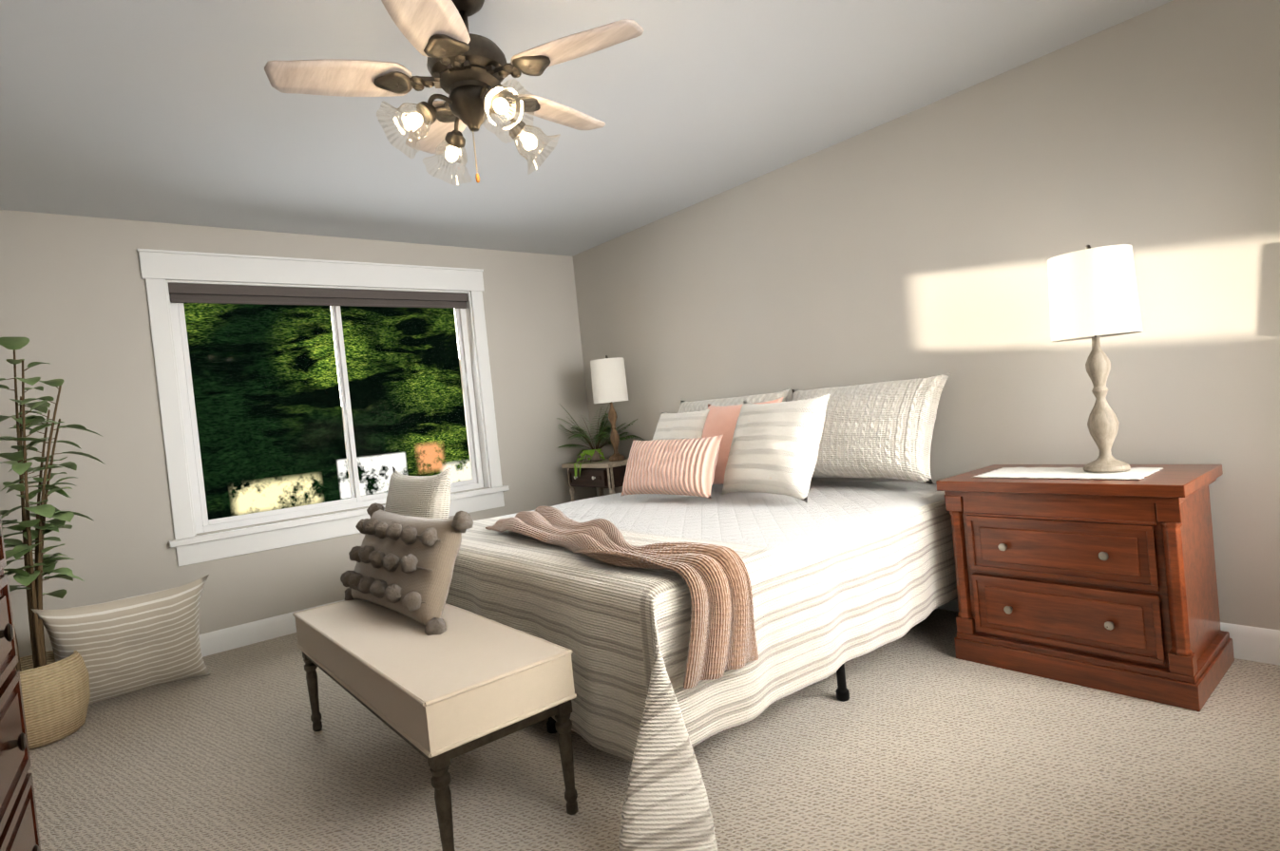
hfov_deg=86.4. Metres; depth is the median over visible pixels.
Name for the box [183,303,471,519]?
backdrop
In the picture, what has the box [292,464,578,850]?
bench
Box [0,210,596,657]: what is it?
wall
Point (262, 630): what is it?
baseboard
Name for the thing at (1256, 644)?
baseboard
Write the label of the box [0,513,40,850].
chest
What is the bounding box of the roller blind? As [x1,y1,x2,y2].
[168,283,468,308]
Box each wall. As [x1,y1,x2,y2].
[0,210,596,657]
[573,0,1279,630]
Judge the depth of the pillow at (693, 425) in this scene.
3.94 m
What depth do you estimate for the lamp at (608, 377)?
4.92 m
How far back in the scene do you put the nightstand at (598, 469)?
4.96 m
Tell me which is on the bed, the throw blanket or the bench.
the throw blanket
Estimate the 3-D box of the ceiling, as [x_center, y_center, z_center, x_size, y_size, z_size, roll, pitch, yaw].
[-0.554,-1.362,2.382,4.350,0.100,5.200,-7,2,-39]
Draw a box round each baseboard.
[199,599,344,657]
[937,598,1279,666]
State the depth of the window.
4.16 m
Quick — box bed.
[445,372,957,850]
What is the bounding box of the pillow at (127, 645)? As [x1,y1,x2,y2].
[30,574,210,705]
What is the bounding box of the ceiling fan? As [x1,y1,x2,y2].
[264,0,643,184]
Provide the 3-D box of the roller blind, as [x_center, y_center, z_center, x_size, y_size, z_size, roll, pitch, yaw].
[-1.965,-0.830,4.419,1.812,0.106,0.058,-7,2,-39]
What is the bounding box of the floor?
[27,609,1279,850]
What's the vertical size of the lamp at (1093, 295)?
0.845 m
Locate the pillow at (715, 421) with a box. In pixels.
[690,396,783,490]
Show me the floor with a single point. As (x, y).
(923, 738)
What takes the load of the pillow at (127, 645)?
on the floor
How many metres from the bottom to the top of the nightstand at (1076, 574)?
0.736 m
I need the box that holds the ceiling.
[0,0,1173,256]
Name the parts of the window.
vinyl window frame, window glass pane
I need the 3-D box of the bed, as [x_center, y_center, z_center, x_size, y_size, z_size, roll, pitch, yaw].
[0.084,0.471,3.175,2.334,1.173,2.493,-7,2,-39]
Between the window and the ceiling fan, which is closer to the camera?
the ceiling fan
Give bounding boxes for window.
[136,248,509,567]
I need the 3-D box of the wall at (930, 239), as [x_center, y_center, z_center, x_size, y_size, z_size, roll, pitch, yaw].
[1.181,-0.288,3.745,0.150,2.440,5.200,-7,2,-39]
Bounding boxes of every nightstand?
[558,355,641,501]
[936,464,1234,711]
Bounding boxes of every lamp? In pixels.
[589,355,629,461]
[1047,244,1142,473]
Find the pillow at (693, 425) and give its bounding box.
[643,405,717,489]
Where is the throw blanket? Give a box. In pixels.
[484,505,758,689]
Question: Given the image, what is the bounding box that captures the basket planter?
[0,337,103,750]
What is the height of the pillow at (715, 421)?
0.462 m

